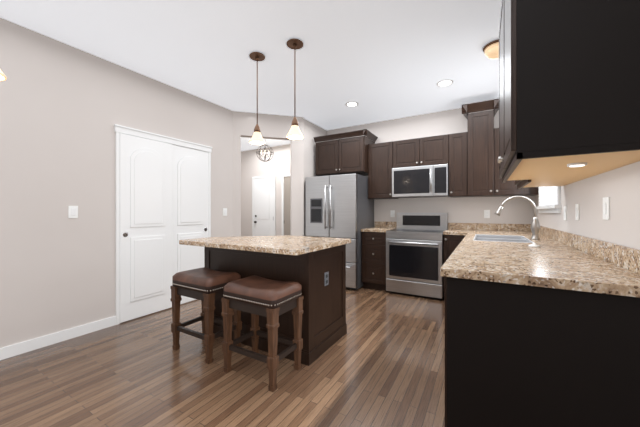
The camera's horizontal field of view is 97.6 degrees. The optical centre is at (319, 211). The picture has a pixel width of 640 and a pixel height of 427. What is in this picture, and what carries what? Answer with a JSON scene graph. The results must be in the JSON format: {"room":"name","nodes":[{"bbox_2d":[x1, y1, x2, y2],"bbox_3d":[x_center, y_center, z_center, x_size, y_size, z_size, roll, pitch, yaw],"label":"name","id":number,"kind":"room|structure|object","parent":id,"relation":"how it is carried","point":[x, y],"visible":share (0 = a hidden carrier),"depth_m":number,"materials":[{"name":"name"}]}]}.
{"room":"kitchen","nodes":[
{"label":"kitchen","id":0,"kind":"room"},
{"bbox_2d":[0,18,232,347],"bbox_3d":[-2.654,-0.190,2.293,0.120,2.780,4.910,0,0,30],"label":"wall","id":1,"kind":"structure","parent":0,"point":[64,108],"depth_m":2.64,"materials":[{"name":"paint"}]},
{"bbox_2d":[0,316,115,359],"bbox_3d":[-2.969,1.153,1.626,0.014,0.095,3.140,0,0,30],"label":"baseboard","id":2,"kind":"structure","parent":1,"relation":"attached to","point":[9,351],"depth_m":2.54,"materials":[{"name":"white wood"}]},
{"bbox_2d":[68,206,77,217],"bbox_3d":[-2.355,0.000,2.673,0.010,0.116,0.072,0,0,30],"label":"light switch","id":3,"kind":"object","parent":1,"relation":"attached to","point":[72,211],"visible":1,"depth_m":2.67,"materials":[{"name":"white plastic"}]},
{"bbox_2d":[114,124,211,324],"bbox_3d":[-1.859,0.136,3.485,0.044,2.128,1.226,0,0,30],"label":"closet doors","id":4,"kind":"structure","parent":1,"relation":"in","point":[163,195],"depth_m":3.31,"materials":[{"name":"white wood"}]},
{"bbox_2d":[223,208,226,215],"bbox_3d":[-1.436,0.000,4.240,0.010,0.116,0.072,0,0,30],"label":"light switch","id":5,"kind":"object","parent":1,"relation":"attached to","point":[224,211],"visible":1,"depth_m":4.23,"materials":[{"name":"white plastic"}]},
{"bbox_2d":[0,286,444,426],"bbox_3d":[-1.262,1.250,2.799,6.430,0.100,7.190,0,0,30],"label":"floor","id":6,"kind":"structure","parent":0,"point":[380,362],"depth_m":2.01,"materials":[{"name":"brown wood"}]},
{"bbox_2d":[170,267,241,363],"bbox_3d":[-0.998,0.865,2.469,0.511,0.670,0.366,0,0,30],"label":"stool","id":7,"kind":"object","parent":6,"relation":"on","point":[205,285],"visible":0.77,"depth_m":2.36,"materials":[{"name":"brown wood"}]},
{"bbox_2d":[221,275,303,391],"bbox_3d":[-0.433,0.865,2.127,0.511,0.670,0.366,0,0,30],"label":"stool","id":8,"kind":"object","parent":6,"relation":"on","point":[255,296],"visible":1,"depth_m":2.05,"materials":[{"name":"brown wood"}]},
{"bbox_2d":[204,244,346,365],"bbox_3d":[-0.456,0.753,2.800,1.266,0.893,0.696,0,0,30],"label":"kitchen island","id":9,"kind":"object","parent":6,"relation":"on","point":[319,276],"visible":0.48,"depth_m":2.42,"materials":[{"name":"brown wood"}]},
{"bbox_2d":[179,235,350,254],"bbox_3d":[-0.513,0.285,2.712,1.370,0.040,0.960,0,0,30],"label":"island countertop","id":10,"kind":"structure","parent":9,"relation":"on","point":[291,245],"depth_m":2.43,"materials":[{"name":"stone"}]},
{"bbox_2d":[306,174,373,289],"bbox_3d":[0.337,0.310,4.767,0.907,1.780,0.886,0,0,30],"label":"fridge","id":11,"kind":"object","parent":6,"relation":"on","point":[339,206],"visible":0.75,"depth_m":4.38,"materials":[{"name":"grey metal"}]},
{"bbox_2d":[361,229,393,290],"bbox_3d":[0.979,0.754,4.550,0.394,0.894,0.638,0,0,30],"label":"base cabinet","id":12,"kind":"object","parent":6,"relation":"on","point":[373,244],"depth_m":4.28,"materials":[{"name":"brown wood"}]},
{"bbox_2d":[369,225,388,232],"bbox_3d":[0.976,0.284,4.546,0.402,0.040,0.649,0,0,30],"label":"countertop","id":13,"kind":"structure","parent":12,"relation":"on","point":[374,230],"depth_m":4.25,"materials":[{"name":"beige stone"}]},
{"bbox_2d":[386,213,447,299],"bbox_3d":[1.456,0.605,4.201,0.770,1.190,0.736,0,0,30],"label":"range","id":14,"kind":"object","parent":6,"relation":"on","point":[414,252],"visible":0.96,"depth_m":3.98,"materials":[{"name":"grey metal"}]},
{"bbox_2d":[443,233,460,264],"bbox_3d":[1.956,0.754,3.977,0.306,0.894,0.638,0,0,30],"label":"base cabinet","id":15,"kind":"object","parent":6,"relation":"on","point":[450,240],"depth_m":3.74,"materials":[{"name":"brown wood"}]},
{"bbox_2d":[445,229,520,232],"bbox_3d":[2.281,0.284,3.780,1.069,0.040,0.649,0,0,30],"label":"countertop","id":16,"kind":"structure","parent":15,"relation":"on","point":[449,230],"depth_m":3.81,"materials":[{"name":"beige stone"}]},
{"bbox_2d":[443,277,639,426],"bbox_3d":[1.057,0.754,1.389,0.759,0.894,0.549,0,0,30],"label":"base cabinet","id":17,"kind":"object","parent":6,"relation":"on","point":[546,333],"depth_m":1.16,"materials":[{"name":"brown wood"}]},
{"bbox_2d":[441,233,639,296],"bbox_3d":[1.574,0.284,2.279,0.768,0.040,2.655,0,0,30],"label":"countertop","id":18,"kind":"structure","parent":17,"relation":"on","point":[552,265],"depth_m":1.34,"materials":[{"name":"beige stone"}]},
{"bbox_2d":[473,233,528,240],"bbox_3d":[1.832,0.341,2.844,0.460,0.157,0.800,0,0,30],"label":"sink","id":19,"kind":"object","parent":18,"relation":"in","point":[476,236],"depth_m":3.13,"materials":[{"name":"silver metal"}]},
{"bbox_2d":[495,196,539,239],"bbox_3d":[1.963,0.052,2.796,0.370,0.424,0.115,0,0,30],"label":"faucet","id":20,"kind":"object","parent":18,"relation":"on","point":[535,226],"visible":1,"depth_m":2.70,"materials":[{"name":"silver metal"}]},
{"bbox_2d":[528,243,540,246],"bbox_3d":[1.636,0.249,2.136,0.076,0.030,0.076,0,0,30],"label":"stopper","id":21,"kind":"object","parent":18,"relation":"on","point":[533,245],"visible":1,"depth_m":2.12,"materials":[{"name":"white"}]},
{"bbox_2d":[0,0,501,150],"bbox_3d":[-1.262,-1.630,2.799,6.430,0.100,7.190,0,0,30],"label":"ceiling","id":22,"kind":"structure","parent":0,"point":[380,60],"depth_m":2.71,"materials":[{"name":"white paint"}]},
{"bbox_2d":[0,69,6,80],"bbox_3d":[-1.468,-1.089,1.203,0.164,0.979,0.164,0,0,30],"label":"pendant","id":23,"kind":"object","parent":22,"relation":"hanging from","point":[3,77],"visible":1,"depth_m":1.27,"materials":[{"name":"white glass"}]},
{"bbox_2d":[249,52,264,144],"bbox_3d":[-0.631,-1.137,2.817,0.164,0.884,0.164,0,0,30],"label":"pendant light","id":24,"kind":"object","parent":22,"relation":"hanging from","point":[257,139],"visible":1,"depth_m":2.80,"materials":[{"name":"white glass"}]},
{"bbox_2d":[256,145,273,161],"bbox_3d":[-1.139,-1.312,5.805,0.352,0.534,0.352,0,0,30],"label":"chandelier","id":25,"kind":"object","parent":22,"relation":"hanging from","point":[265,151],"visible":0.98,"depth_m":5.78,"materials":[{"name":"grey metal"}]},
{"bbox_2d":[286,38,303,139],"bbox_3d":[-0.233,-1.137,2.606,0.164,0.884,0.164,0,0,30],"label":"pendant light","id":26,"kind":"object","parent":22,"relation":"hanging from","point":[294,44],"visible":1,"depth_m":2.60,"materials":[{"name":"white glass"}]},
{"bbox_2d":[345,101,357,106],"bbox_3d":[0.467,-1.576,4.097,0.190,0.008,0.190,0,0,30],"label":"recessed light","id":27,"kind":"object","parent":22,"relation":"in","point":[351,104],"visible":1,"depth_m":4.09,"materials":[{"name":"white plastic"}]},
{"bbox_2d":[437,79,453,86],"bbox_3d":[1.530,-1.576,3.427,0.190,0.008,0.190,0,0,30],"label":"recessed light","id":28,"kind":"object","parent":22,"relation":"in","point":[446,82],"visible":1,"depth_m":3.42,"materials":[{"name":"white"}]},
{"bbox_2d":[482,39,498,58],"bbox_3d":[1.674,-1.520,2.647,0.240,0.120,0.240,0,0,30],"label":"flush-mount ceiling light","id":29,"kind":"object","parent":22,"relation":"attached to","point":[490,50],"visible":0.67,"depth_m":2.61,"materials":[{"name":"beige glass"}]},
{"bbox_2d":[241,144,289,235],"bbox_3d":[-0.966,-0.190,6.723,2.970,2.780,0.120,0,0,30],"label":"wall","id":30,"kind":"structure","parent":0,"point":[254,165],"depth_m":6.95,"materials":[{"name":"paint"}]},
{"bbox_2d":[252,175,275,235],"bbox_3d":[-1.398,0.158,6.870,0.745,2.085,0.062,0,0,30],"label":"hall door","id":31,"kind":"structure","parent":30,"relation":"in","point":[264,206],"depth_m":6.87,"materials":[{"name":"white wood"}]},
{"bbox_2d":[282,174,289,235],"bbox_3d":[-0.523,0.158,6.381,0.870,2.085,0.020,0,0,30],"label":"hall doorway","id":32,"kind":"structure","parent":30,"relation":"in","point":[285,204],"depth_m":6.54,"materials":[{"name":"white"}]},
{"bbox_2d":[233,111,303,236],"bbox_3d":[-0.855,-0.190,4.574,1.175,2.780,0.120,0,0,-15],"label":"wall","id":33,"kind":"structure","parent":0,"point":[272,126],"depth_m":4.55,"materials":[{"name":"paint"}]},
{"bbox_2d":[304,119,326,235],"bbox_3d":[-0.018,-0.190,5.286,0.120,2.780,1.400,0,0,30],"label":"wall","id":34,"kind":"structure","parent":0,"point":[311,130],"depth_m":4.88,"materials":[{"name":"paint"}]},
{"bbox_2d":[327,108,534,226],"bbox_3d":[1.497,-0.190,4.687,3.340,2.780,0.120,0,0,30],"label":"wall","id":35,"kind":"structure","parent":0,"point":[472,209],"depth_m":4.39,"materials":[{"name":"paint"}]},
{"bbox_2d":[316,134,372,175],"bbox_3d":[0.439,-0.940,4.943,0.925,0.580,0.508,0,0,30],"label":"upper cabinet","id":36,"kind":"object","parent":35,"relation":"attached to","point":[341,156],"depth_m":4.69,"materials":[{"name":"brown wood"}]},
{"bbox_2d":[365,142,394,198],"bbox_3d":[1.058,-0.670,4.672,0.413,0.900,0.348,0,0,30],"label":"upper cabinet","id":37,"kind":"object","parent":35,"relation":"attached to","point":[380,154],"depth_m":4.52,"materials":[{"name":"brown wood"}]},
{"bbox_2d":[390,210,394,216],"bbox_3d":[1.235,0.030,4.765,0.072,0.116,0.009,0,0,30],"label":"electrical outlet","id":38,"kind":"object","parent":35,"relation":"attached to","point":[392,213],"visible":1,"depth_m":4.76,"materials":[{"name":"white plastic"}]},
{"bbox_2d":[393,134,448,167],"bbox_3d":[1.584,-0.902,4.364,0.805,0.435,0.348,0,0,30],"label":"upper cabinet","id":39,"kind":"object","parent":35,"relation":"attached to","point":[432,150],"depth_m":4.20,"materials":[{"name":"brown wood"}]},
{"bbox_2d":[392,164,448,197],"bbox_3d":[1.552,-0.455,4.309,0.792,0.446,0.473,0,0,30],"label":"over-the-range microwave","id":40,"kind":"object","parent":39,"relation":"attached to","point":[422,181],"visible":1,"depth_m":4.13,"materials":[{"name":"grey metal"}]},
{"bbox_2d":[375,221,531,232],"bbox_3d":[1.931,0.215,4.350,2.248,0.100,0.019,0,0,30],"label":"backsplash","id":41,"kind":"structure","parent":35,"relation":"attached to","point":[380,225],"depth_m":4.15,"materials":[{"name":"beige stone"}]},
{"bbox_2d":[449,133,460,197],"bbox_3d":[2.034,-0.670,4.100,0.240,0.900,0.348,0,0,30],"label":"upper cabinet","id":42,"kind":"object","parent":35,"relation":"attached to","point":[454,139],"depth_m":3.97,"materials":[{"name":"brown wood"}]},
{"bbox_2d":[461,106,500,196],"bbox_3d":[2.264,-0.790,3.948,0.430,1.140,0.378,0,0,30],"label":"upper cabinet","id":43,"kind":"object","parent":35,"relation":"attached to","point":[470,157],"depth_m":3.79,"materials":[{"name":"brown wood"}]},
{"bbox_2d":[484,210,489,217],"bbox_3d":[2.424,0.030,4.067,0.072,0.116,0.009,0,0,30],"label":"electrical outlet","id":44,"kind":"object","parent":35,"relation":"attached to","point":[486,213],"visible":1,"depth_m":4.06,"materials":[{"name":"white plastic"}]},
{"bbox_2d":[501,178,537,196],"bbox_3d":[2.612,-0.670,3.761,0.479,0.900,0.348,0,0,30],"label":"upper cabinet","id":45,"kind":"object","parent":35,"relation":"attached to","point":[508,188],"depth_m":3.63,"materials":[{"name":"brown wood"}]},
{"bbox_2d":[535,161,639,249],"bbox_3d":[1.330,-0.190,0.982,0.120,2.780,6.680,0,0,30],"label":"wall","id":46,"kind":"structure","parent":0,"point":[620,187],"depth_m":1.59,"materials":[{"name":"paint"}]},
{"bbox_2d":[515,180,579,187],"bbox_3d":[1.762,-0.676,2.184,0.348,0.888,0.750,0,0,30],"label":"upper cabinet","id":47,"kind":"object","parent":46,"relation":"attached to","point":[521,183],"depth_m":2.20,"materials":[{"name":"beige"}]},
{"bbox_2d":[536,186,560,212],"bbox_3d":[2.396,-0.575,2.965,0.045,1.170,1.100,0,0,30],"label":"window","id":48,"kind":"structure","parent":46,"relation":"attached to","point":[549,199],"depth_m":2.81,"materials":[{"name":"white glass"}]},
{"bbox_2d":[564,206,566,219],"bbox_3d":[2.058,0.010,2.352,0.009,0.116,0.072,0,0,30],"label":"electrical outlet","id":49,"kind":"object","parent":46,"relation":"attached to","point":[565,212],"visible":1,"depth_m":2.33,"materials":[{"name":"white plastic"}]},
{"bbox_2d":[498,0,639,183],"bbox_3d":[1.254,-0.766,1.466,0.498,1.068,1.127,0,0,30],"label":"upper cabinet","id":50,"kind":"object","parent":46,"relation":"attached to","point":[569,91],"depth_m":1.03,"materials":[{"name":"black wood"}]},
{"bbox_2d":[575,204,578,219],"bbox_3d":[1.878,0.000,2.047,0.010,0.116,0.072,0,0,30],"label":"light switch","id":51,"kind":"object","parent":46,"relation":"attached to","point":[576,211],"visible":0.98,"depth_m":2.03,"materials":[{"name":"white plastic"}]},
{"bbox_2d":[539,226,639,272],"bbox_3d":[2.057,0.215,2.361,0.018,0.100,3.285,0,0,30],"label":"backsplash","id":52,"kind":"structure","parent":46,"relation":"attached to","point":[627,257],"depth_m":1.58,"materials":[{"name":"beige stone"}]},
{"bbox_2d":[603,197,609,219],"bbox_3d":[1.594,-0.020,1.563,0.010,0.125,0.085,0,0,30],"label":"light switch","id":53,"kind":"object","parent":46,"relation":"attached to","point":[606,208],"visible":1,"depth_m":1.55,"materials":[{"name":"white plastic"}]}
]}

